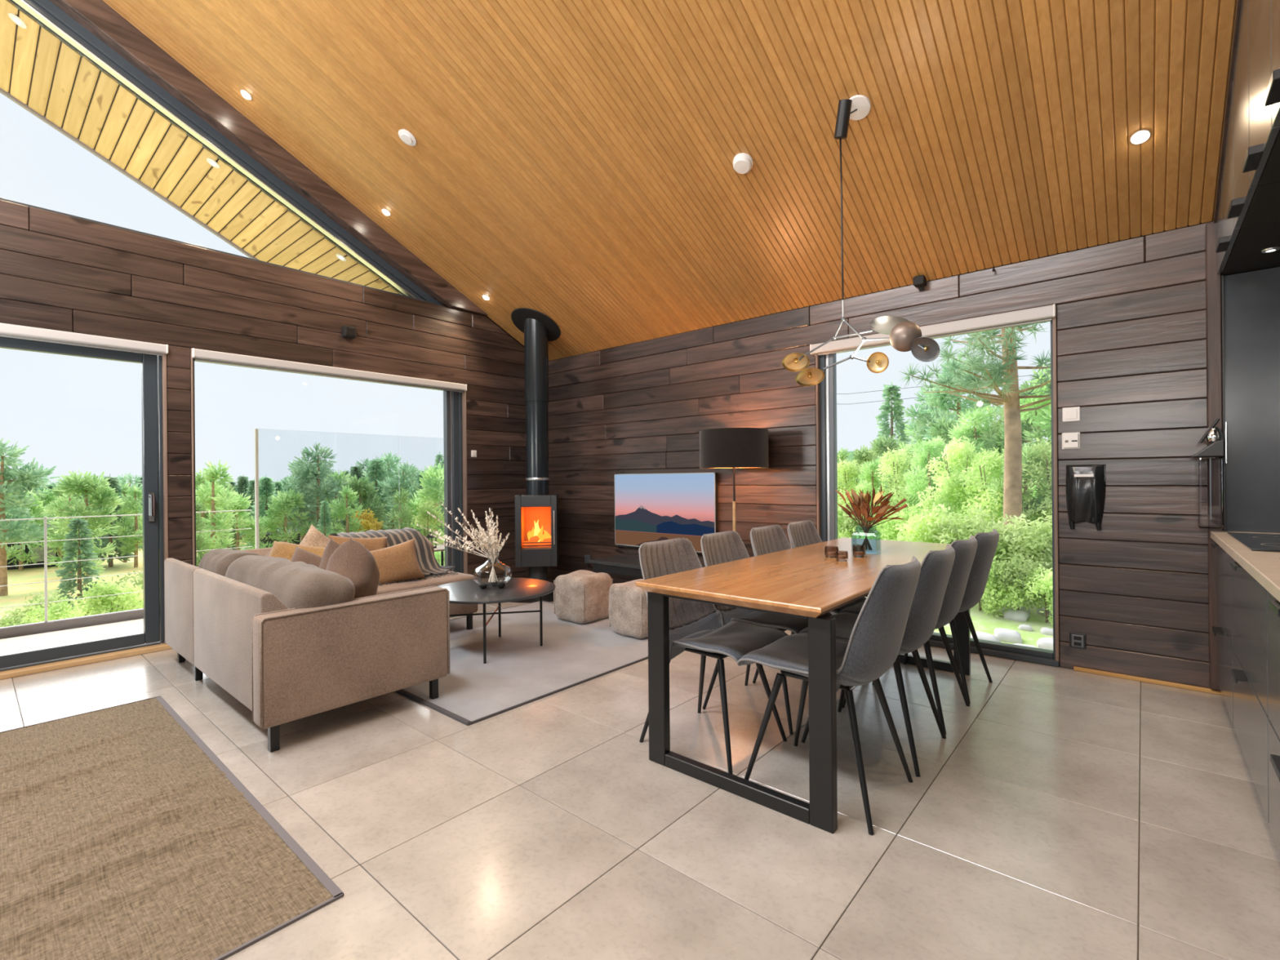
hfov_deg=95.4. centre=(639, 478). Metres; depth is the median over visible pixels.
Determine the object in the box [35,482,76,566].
young pine
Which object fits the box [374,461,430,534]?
young pine
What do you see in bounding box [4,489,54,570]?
young pine
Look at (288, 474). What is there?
spruce tree
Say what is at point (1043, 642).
boulder
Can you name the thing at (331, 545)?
throw pillow
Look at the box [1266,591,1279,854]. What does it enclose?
base cabinet
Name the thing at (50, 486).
spruce tree
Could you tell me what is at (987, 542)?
dining chair
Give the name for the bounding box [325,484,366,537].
young pine
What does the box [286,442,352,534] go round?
young pine
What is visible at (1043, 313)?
roller blind
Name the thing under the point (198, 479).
young pine
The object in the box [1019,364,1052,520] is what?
young pine
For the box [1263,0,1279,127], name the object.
upper cabinet
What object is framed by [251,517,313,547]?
cabin
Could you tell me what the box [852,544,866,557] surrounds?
tealight holder
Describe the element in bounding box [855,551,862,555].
candle
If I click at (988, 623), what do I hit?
slope
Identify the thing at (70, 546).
spruce tree
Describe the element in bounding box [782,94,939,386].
pendant lamp
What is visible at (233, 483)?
spruce tree
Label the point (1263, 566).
countertop
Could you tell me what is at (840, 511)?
bush
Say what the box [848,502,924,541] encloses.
bush
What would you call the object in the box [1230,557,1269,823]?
base cabinet
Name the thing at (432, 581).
seat cushion
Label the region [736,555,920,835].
dining chair
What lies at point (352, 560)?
throw pillow
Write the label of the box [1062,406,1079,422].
light switch
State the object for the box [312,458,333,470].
pine tree
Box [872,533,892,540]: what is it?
bush
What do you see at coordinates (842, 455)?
young pine
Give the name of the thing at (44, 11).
window
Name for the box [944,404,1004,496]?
young pine
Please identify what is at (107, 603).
bush
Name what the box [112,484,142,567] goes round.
young pine
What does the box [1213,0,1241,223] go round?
trim
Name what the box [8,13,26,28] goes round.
spotlight
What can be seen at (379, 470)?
spruce tree
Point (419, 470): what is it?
pine tree
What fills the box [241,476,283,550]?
spruce tree
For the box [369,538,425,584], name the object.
throw pillow
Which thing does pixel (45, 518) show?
deck railing
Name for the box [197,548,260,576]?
sofa cushion
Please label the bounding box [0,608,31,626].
bush
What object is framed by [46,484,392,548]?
hill
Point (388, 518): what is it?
birch
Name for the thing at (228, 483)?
young pine
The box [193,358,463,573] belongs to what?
window
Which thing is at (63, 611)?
bush
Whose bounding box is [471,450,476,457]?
light switch
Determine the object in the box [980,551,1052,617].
bush
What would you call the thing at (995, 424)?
young pine
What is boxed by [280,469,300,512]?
pine tree
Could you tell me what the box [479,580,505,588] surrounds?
glass vase
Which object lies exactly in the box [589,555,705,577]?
bench
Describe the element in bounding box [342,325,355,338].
wall spotlight
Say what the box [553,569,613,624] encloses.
pouf
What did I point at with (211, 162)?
spotlight
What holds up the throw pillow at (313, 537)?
on the sofa
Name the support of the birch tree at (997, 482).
on the slope
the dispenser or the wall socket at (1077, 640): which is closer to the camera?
the dispenser
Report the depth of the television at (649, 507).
5.45 m
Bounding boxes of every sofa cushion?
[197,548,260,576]
[225,555,355,608]
[422,535,434,554]
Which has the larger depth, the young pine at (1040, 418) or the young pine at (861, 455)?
the young pine at (861, 455)
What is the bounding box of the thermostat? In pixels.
[1062,431,1079,449]
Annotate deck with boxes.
[0,608,143,654]
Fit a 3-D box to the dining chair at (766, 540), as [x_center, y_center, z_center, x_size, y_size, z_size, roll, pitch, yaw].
[0.949,0.726,3.340,0.600,0.878,0.487,-1,0,41]
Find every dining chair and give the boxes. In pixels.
[638,537,787,774]
[700,530,832,734]
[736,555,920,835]
[750,524,866,683]
[786,520,867,596]
[798,543,955,777]
[837,534,977,733]
[902,528,999,703]
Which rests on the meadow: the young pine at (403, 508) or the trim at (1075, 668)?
the young pine at (403, 508)
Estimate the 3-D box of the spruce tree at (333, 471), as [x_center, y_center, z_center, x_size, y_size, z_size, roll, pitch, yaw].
[-28.727,2.722,54.532,3.357,7.196,3.508,-1,0,37]
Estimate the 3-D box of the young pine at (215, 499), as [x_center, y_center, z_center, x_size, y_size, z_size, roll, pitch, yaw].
[-22.036,2.642,29.959,2.586,7.217,3.069,-1,0,-33]
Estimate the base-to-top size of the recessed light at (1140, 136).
0.040 m
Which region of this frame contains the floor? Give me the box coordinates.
[0,582,1279,959]
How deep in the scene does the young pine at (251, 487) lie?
57.29 m
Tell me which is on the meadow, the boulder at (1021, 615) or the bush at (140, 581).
the bush at (140, 581)
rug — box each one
[0,695,343,959]
[395,600,648,725]
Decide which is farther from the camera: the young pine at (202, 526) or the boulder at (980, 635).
the young pine at (202, 526)
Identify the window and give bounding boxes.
[0,0,443,306]
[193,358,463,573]
[819,320,1059,666]
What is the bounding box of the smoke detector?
[733,152,753,173]
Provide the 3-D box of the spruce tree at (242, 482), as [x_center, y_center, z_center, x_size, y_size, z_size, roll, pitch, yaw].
[-41.227,2.975,60.615,3.363,6.898,3.218,-1,0,31]
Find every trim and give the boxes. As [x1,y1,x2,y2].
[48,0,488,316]
[1073,666,1222,695]
[1204,222,1223,690]
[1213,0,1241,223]
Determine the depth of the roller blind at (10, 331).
3.75 m
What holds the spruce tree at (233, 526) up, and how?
on the meadow
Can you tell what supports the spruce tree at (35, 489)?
on the hill at (236, 485)
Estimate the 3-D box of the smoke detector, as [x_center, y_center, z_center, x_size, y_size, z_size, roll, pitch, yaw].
[0.630,-1.923,3.570,0.124,0.087,0.122,-1,0,41]
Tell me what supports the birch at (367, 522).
on the meadow
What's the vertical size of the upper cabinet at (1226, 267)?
0.404 m
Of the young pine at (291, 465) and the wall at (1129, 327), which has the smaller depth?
the wall at (1129, 327)
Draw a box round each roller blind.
[0,323,168,355]
[191,347,466,392]
[809,303,1056,355]
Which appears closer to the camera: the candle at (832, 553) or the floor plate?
the candle at (832, 553)
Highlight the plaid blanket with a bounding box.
[328,527,457,585]
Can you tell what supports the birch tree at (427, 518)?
on the meadow
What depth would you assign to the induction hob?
2.53 m
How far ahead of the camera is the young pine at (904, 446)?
23.74 m
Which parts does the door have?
frame, handle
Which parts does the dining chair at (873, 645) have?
leg, leg, seat, seat frame, leg, backrest, leg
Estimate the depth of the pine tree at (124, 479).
53.02 m
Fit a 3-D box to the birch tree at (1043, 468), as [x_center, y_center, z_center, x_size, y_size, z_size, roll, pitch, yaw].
[6.781,0.537,9.457,1.516,2.451,1.487,0,0,-2]
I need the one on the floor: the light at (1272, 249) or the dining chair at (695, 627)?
the dining chair at (695, 627)
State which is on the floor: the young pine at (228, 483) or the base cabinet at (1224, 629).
the base cabinet at (1224, 629)
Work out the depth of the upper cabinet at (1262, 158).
1.94 m
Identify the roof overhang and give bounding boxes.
[0,0,405,295]
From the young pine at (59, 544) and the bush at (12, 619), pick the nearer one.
the bush at (12, 619)
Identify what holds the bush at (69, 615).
on the meadow
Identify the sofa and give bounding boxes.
[164,547,477,751]
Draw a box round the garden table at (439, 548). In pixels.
[433,544,444,565]
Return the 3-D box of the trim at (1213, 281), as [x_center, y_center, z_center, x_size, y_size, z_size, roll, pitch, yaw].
[3.039,-0.117,3.081,0.056,2.461,0.044,-1,0,41]
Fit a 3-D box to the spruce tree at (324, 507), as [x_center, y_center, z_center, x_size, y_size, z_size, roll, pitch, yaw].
[-18.375,3.672,33.995,1.384,5.118,1.413,0,0,11]
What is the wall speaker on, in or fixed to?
attached to the wall at (1129, 327)
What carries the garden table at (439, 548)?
on the deck
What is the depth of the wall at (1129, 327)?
3.53 m
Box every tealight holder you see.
[824,546,838,557]
[835,551,848,561]
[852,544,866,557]
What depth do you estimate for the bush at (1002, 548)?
7.95 m
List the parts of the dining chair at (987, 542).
leg, leg, seat, leg, backrest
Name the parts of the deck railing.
post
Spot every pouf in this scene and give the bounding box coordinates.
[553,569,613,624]
[608,578,648,639]
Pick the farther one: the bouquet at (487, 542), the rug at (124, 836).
the bouquet at (487, 542)
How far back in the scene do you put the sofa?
2.81 m
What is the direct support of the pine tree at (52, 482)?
on the hill at (236, 485)
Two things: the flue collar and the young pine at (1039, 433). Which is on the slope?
the young pine at (1039, 433)
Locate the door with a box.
[0,336,172,679]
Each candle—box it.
[826,551,835,555]
[838,555,845,559]
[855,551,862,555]
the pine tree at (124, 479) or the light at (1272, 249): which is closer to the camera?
the light at (1272, 249)
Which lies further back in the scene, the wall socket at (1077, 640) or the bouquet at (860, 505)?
the wall socket at (1077, 640)
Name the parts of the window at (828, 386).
frame, frame, frame, frame, frame, sill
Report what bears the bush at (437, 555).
on the meadow
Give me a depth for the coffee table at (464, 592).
3.93 m
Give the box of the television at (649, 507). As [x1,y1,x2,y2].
[613,472,718,552]
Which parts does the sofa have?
leg, panel, leg, panel, panel, leg, arm panel, leg, seat, leg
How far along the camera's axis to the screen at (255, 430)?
5.81 m
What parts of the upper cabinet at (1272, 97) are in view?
handle, door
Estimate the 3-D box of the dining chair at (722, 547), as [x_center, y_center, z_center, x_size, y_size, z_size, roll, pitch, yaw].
[0.624,0.728,2.979,0.600,0.878,0.487,0,0,40]
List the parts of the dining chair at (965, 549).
leg, seat, leg, leg, backrest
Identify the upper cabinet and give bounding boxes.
[1215,84,1279,260]
[1216,180,1279,275]
[1226,0,1279,228]
[1242,0,1279,186]
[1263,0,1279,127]
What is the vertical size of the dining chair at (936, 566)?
0.878 m
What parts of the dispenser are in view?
lever, knob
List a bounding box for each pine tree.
[0,437,60,595]
[36,476,52,506]
[40,479,81,515]
[112,472,142,523]
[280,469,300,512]
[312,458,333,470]
[355,457,374,511]
[374,463,400,488]
[406,465,422,502]
[900,388,955,493]
[912,351,1004,477]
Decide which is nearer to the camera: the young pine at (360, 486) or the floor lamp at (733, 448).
the floor lamp at (733, 448)
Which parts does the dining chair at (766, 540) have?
leg, backrest, seat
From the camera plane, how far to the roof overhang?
4.66 m
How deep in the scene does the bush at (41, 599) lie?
17.88 m
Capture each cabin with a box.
[6,520,83,569]
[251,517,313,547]
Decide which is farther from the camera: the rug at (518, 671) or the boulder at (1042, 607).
the boulder at (1042, 607)
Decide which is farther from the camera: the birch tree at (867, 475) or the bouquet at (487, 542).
the birch tree at (867, 475)
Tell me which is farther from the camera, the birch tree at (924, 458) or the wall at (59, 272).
the birch tree at (924, 458)
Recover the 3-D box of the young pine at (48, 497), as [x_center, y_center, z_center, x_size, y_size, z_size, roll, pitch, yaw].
[-43.331,3.574,42.101,3.109,5.786,2.995,0,0,21]
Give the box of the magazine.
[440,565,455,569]
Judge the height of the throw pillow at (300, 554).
0.394 m
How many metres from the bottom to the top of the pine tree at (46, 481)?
7.019 m
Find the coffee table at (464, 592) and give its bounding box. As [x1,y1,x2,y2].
[435,577,555,663]
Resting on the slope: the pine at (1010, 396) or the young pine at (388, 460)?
the pine at (1010, 396)
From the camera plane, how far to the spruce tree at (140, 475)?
59.41 m
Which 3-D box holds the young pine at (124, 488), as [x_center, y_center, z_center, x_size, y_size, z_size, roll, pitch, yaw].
[-37.051,3.252,42.045,2.162,6.034,2.566,0,0,-41]
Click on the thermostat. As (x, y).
(1069, 440)
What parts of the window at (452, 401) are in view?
frame, frame, frame, frame, frame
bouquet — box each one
[416,503,509,582]
[835,484,907,550]
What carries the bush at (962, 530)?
on the slope
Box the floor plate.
[510,591,553,603]
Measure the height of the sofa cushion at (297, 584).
0.336 m
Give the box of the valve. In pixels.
[398,128,416,146]
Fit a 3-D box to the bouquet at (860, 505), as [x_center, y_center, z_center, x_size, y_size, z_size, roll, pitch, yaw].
[1.268,0.212,3.235,0.299,0.372,0.370,-1,0,-8]
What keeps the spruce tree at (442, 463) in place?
on the meadow
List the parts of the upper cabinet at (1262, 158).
handle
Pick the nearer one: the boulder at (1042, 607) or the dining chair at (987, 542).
the dining chair at (987, 542)
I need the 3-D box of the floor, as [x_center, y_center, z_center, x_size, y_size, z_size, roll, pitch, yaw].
[-1.763,1.245,1.373,6.520,0.120,9.162,-1,0,41]
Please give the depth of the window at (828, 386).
4.50 m
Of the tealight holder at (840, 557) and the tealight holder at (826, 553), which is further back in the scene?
the tealight holder at (826, 553)
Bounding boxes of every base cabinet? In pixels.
[1211,542,1233,724]
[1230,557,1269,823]
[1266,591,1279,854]
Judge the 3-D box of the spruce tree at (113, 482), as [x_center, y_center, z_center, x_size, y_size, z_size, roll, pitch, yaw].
[-36.432,2.993,40.007,3.267,6.701,3.126,-1,0,-36]
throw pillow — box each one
[268,541,324,560]
[290,546,322,567]
[299,524,329,547]
[319,537,340,569]
[325,537,379,598]
[328,534,386,551]
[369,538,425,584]
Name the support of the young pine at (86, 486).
on the meadow
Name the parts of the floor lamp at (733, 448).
lamp shade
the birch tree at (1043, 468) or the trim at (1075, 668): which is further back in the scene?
the birch tree at (1043, 468)
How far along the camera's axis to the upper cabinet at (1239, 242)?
2.62 m
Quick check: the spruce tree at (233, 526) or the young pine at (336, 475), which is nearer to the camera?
the spruce tree at (233, 526)
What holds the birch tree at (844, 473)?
on the slope
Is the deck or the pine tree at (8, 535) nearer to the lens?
the deck
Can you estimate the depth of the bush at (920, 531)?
9.03 m
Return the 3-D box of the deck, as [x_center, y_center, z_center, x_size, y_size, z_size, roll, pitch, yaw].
[-3.410,1.302,5.394,1.372,0.295,6.100,-1,0,41]
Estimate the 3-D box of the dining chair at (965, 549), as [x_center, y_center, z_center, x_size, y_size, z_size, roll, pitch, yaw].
[1.358,0.722,2.947,0.600,0.878,0.487,0,0,42]
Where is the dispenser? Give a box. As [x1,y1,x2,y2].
[1191,418,1227,528]
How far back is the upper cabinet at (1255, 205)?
2.27 m
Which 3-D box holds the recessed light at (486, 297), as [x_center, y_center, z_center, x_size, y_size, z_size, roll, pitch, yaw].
[-1.525,-1.791,5.774,0.076,0.040,0.068,-1,0,41]
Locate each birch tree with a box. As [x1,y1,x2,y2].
[410,498,444,564]
[837,458,877,536]
[870,447,935,528]
[916,435,1000,542]
[954,446,1036,526]
[1022,437,1052,548]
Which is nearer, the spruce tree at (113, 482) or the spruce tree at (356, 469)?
the spruce tree at (113, 482)
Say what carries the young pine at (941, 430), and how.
on the slope
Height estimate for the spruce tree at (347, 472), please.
7.337 m
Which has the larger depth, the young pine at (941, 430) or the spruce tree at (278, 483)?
the spruce tree at (278, 483)
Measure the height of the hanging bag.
0.386 m
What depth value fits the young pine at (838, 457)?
19.49 m
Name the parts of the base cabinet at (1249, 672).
handle, handle, drawer, drawer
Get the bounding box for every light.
[240,89,252,100]
[382,208,390,215]
[482,294,489,300]
[1129,129,1151,144]
[1261,246,1279,253]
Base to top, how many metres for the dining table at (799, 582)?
0.746 m
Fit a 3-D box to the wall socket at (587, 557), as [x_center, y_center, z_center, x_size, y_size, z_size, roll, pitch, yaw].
[-0.556,0.860,6.206,0.080,0.090,0.024,-1,0,41]
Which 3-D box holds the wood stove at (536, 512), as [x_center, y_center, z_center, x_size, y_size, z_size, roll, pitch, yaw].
[-1.053,-0.224,5.969,0.410,2.807,0.397,0,0,-4]
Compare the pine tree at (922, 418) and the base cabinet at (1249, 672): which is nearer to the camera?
the base cabinet at (1249, 672)
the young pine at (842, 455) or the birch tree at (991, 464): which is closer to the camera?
the birch tree at (991, 464)
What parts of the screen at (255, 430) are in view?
post, glass panel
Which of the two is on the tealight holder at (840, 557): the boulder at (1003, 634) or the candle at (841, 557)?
the candle at (841, 557)
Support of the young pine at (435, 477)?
on the meadow
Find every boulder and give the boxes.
[970,631,1000,642]
[994,627,1022,644]
[1000,602,1030,613]
[1002,608,1030,622]
[1014,643,1037,648]
[1017,624,1032,631]
[1036,604,1052,614]
[1036,637,1053,650]
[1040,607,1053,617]
[1040,626,1053,635]
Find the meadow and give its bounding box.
[0,534,444,620]
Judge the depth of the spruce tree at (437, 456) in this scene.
47.91 m
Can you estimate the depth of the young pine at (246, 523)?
34.04 m
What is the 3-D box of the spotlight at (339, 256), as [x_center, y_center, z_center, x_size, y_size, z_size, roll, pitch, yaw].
[-2.714,-2.004,5.295,0.092,0.044,0.084,-1,0,41]
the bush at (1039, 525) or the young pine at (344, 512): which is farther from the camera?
the young pine at (344, 512)
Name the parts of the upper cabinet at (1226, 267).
door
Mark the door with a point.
(22, 663)
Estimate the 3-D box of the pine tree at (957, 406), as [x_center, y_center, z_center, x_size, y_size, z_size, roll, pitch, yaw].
[11.039,-1.460,19.997,2.887,5.685,2.837,-1,0,39]
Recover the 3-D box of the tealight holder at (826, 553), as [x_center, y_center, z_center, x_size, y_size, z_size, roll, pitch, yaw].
[1.010,0.388,3.074,0.072,0.055,0.072,-1,0,41]
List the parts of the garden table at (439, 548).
leg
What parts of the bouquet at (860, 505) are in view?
stem, stem, stem, stem, stem, stem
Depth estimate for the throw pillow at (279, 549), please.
3.85 m
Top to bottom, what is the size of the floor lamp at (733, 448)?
1.545 m
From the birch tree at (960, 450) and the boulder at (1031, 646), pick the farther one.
the birch tree at (960, 450)
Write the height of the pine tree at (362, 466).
8.306 m
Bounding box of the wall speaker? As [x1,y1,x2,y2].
[913,275,926,291]
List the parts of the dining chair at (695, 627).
leg, backrest, leg, seat frame, leg, seat, leg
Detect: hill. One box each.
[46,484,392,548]
[836,445,1022,508]
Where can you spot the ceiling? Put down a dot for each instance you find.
(571, 162)
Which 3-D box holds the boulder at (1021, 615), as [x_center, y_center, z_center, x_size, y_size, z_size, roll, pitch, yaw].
[4.554,1.669,7.076,0.290,0.161,0.234,-1,0,41]
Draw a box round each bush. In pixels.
[0,588,68,622]
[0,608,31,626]
[0,617,31,626]
[21,595,89,622]
[59,613,88,618]
[70,570,143,615]
[70,574,143,615]
[434,551,444,565]
[837,499,870,538]
[837,505,896,539]
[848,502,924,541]
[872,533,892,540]
[892,502,971,543]
[930,507,1005,559]
[961,513,1031,567]
[978,555,1008,615]
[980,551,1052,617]
[994,510,1052,596]
[997,563,1053,627]
[1007,524,1052,581]
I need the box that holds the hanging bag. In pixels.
[1066,464,1106,530]
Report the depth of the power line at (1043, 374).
30.45 m
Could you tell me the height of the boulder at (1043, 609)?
0.173 m
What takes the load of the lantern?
on the garden table at (439, 548)
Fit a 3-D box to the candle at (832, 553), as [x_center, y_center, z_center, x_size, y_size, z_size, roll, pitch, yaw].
[1.010,0.397,3.074,0.043,0.015,0.043,0,0,41]
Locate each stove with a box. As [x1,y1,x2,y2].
[515,318,559,581]
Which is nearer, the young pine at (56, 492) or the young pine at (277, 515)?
the young pine at (277, 515)
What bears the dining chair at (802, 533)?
on the floor
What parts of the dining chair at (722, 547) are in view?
leg, backrest, leg, seat, leg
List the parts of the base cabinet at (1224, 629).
handle, handle, drawer, drawer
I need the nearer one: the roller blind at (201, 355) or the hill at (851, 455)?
the roller blind at (201, 355)
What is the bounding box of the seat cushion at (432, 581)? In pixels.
[376,570,476,595]
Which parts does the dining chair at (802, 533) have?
backrest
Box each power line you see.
[836,373,1044,394]
[845,387,1019,404]
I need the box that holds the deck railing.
[0,509,252,622]
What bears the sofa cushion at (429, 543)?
on the sofa
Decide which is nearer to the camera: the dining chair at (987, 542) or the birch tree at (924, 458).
the dining chair at (987, 542)
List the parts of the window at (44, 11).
sill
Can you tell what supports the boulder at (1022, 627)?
on the slope
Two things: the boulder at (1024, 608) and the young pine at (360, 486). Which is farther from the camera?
the young pine at (360, 486)
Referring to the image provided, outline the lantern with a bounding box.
[426,532,436,547]
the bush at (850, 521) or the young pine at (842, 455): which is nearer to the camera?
the bush at (850, 521)
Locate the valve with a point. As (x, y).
(405, 135)
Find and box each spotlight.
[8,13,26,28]
[206,158,219,168]
[336,253,346,261]
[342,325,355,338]
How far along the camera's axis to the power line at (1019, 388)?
30.45 m
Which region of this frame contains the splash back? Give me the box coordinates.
[1221,266,1279,533]
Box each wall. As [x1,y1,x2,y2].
[0,200,528,644]
[546,221,1222,688]
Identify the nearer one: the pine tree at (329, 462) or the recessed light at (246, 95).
the recessed light at (246, 95)
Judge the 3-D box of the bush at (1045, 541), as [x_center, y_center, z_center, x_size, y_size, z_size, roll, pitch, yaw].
[5.378,1.261,7.537,1.042,1.319,1.271,-1,0,36]
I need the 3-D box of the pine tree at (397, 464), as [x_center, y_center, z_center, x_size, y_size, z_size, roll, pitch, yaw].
[-23.561,2.328,54.944,3.950,7.915,4.020,-1,0,1]
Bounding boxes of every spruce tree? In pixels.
[13,480,46,511]
[42,482,57,514]
[47,514,106,614]
[82,473,139,567]
[133,475,142,510]
[221,481,245,540]
[221,507,239,549]
[235,473,253,515]
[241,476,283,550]
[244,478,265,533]
[264,479,283,517]
[279,474,291,505]
[316,500,333,537]
[323,471,351,534]
[341,469,349,487]
[342,462,365,531]
[357,455,392,528]
[412,469,433,540]
[429,459,444,536]
[434,450,444,532]
[869,382,921,507]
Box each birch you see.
[350,507,383,532]
[379,518,396,529]
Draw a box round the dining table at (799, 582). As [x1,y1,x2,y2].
[635,537,970,833]
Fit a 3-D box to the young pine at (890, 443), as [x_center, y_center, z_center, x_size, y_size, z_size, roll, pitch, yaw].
[11.912,0.269,27.881,2.493,4.816,2.588,-1,0,7]
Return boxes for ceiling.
[102,0,1235,360]
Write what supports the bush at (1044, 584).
on the slope
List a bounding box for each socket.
[584,554,591,563]
[1069,631,1085,648]
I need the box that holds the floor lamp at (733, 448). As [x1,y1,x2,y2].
[699,427,768,531]
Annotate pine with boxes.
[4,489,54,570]
[14,488,58,519]
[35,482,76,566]
[40,469,125,585]
[43,485,88,577]
[112,481,142,562]
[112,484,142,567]
[195,459,240,562]
[195,468,227,553]
[195,479,244,556]
[195,498,220,566]
[216,491,270,550]
[259,488,316,548]
[268,457,329,541]
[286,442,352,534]
[313,470,359,533]
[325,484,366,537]
[333,474,387,531]
[360,451,413,523]
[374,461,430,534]
[385,488,415,528]
[404,462,444,557]
[836,447,859,506]
[837,457,842,515]
[844,444,879,495]
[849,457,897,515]
[862,434,916,515]
[889,423,928,486]
[897,322,1051,566]
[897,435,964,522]
[913,417,970,502]
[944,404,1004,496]
[973,411,1035,524]
[981,377,1051,521]
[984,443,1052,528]
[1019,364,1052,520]
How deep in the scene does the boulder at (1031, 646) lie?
5.87 m
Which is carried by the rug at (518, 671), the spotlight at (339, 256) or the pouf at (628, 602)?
the pouf at (628, 602)
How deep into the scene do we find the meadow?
35.22 m
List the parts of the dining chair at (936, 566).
leg, leg, seat, leg, backrest, leg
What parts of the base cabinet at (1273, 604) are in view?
drawer, drawer, handle, handle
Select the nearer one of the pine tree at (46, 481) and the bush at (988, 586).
the bush at (988, 586)
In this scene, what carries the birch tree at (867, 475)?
on the slope
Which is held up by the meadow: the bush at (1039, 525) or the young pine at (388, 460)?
the young pine at (388, 460)
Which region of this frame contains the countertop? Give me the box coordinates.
[1209,530,1279,602]
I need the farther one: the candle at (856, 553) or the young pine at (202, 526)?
the young pine at (202, 526)
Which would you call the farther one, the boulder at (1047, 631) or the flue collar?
the boulder at (1047, 631)
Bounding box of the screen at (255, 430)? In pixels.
[253,428,439,548]
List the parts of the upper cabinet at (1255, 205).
handle, door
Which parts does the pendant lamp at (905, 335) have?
lamp shade, bulb, lamp shade, arm, arm, arm, cord, stem, arm, arm, arm, arm, lamp shade, arm, lamp shade, lamp shade, lamp shade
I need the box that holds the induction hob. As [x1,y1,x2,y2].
[1226,532,1279,552]
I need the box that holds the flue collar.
[511,307,560,341]
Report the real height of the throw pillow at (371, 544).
0.341 m
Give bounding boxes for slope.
[865,478,1053,647]
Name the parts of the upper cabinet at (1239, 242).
handle, door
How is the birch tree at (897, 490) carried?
on the slope
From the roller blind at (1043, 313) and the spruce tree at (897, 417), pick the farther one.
the spruce tree at (897, 417)
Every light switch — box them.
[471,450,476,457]
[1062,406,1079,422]
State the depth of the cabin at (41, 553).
39.34 m
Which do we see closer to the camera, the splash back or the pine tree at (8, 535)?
the splash back
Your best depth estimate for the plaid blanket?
4.62 m
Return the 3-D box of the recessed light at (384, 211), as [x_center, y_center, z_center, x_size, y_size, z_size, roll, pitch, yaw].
[-2.177,-2.280,4.997,0.076,0.040,0.068,-1,0,41]
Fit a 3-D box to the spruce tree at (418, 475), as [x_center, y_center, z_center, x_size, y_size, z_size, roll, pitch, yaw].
[-15.695,2.715,42.094,2.671,6.710,2.786,-1,0,-33]
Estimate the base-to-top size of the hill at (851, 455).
9.886 m
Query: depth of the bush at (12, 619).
13.53 m

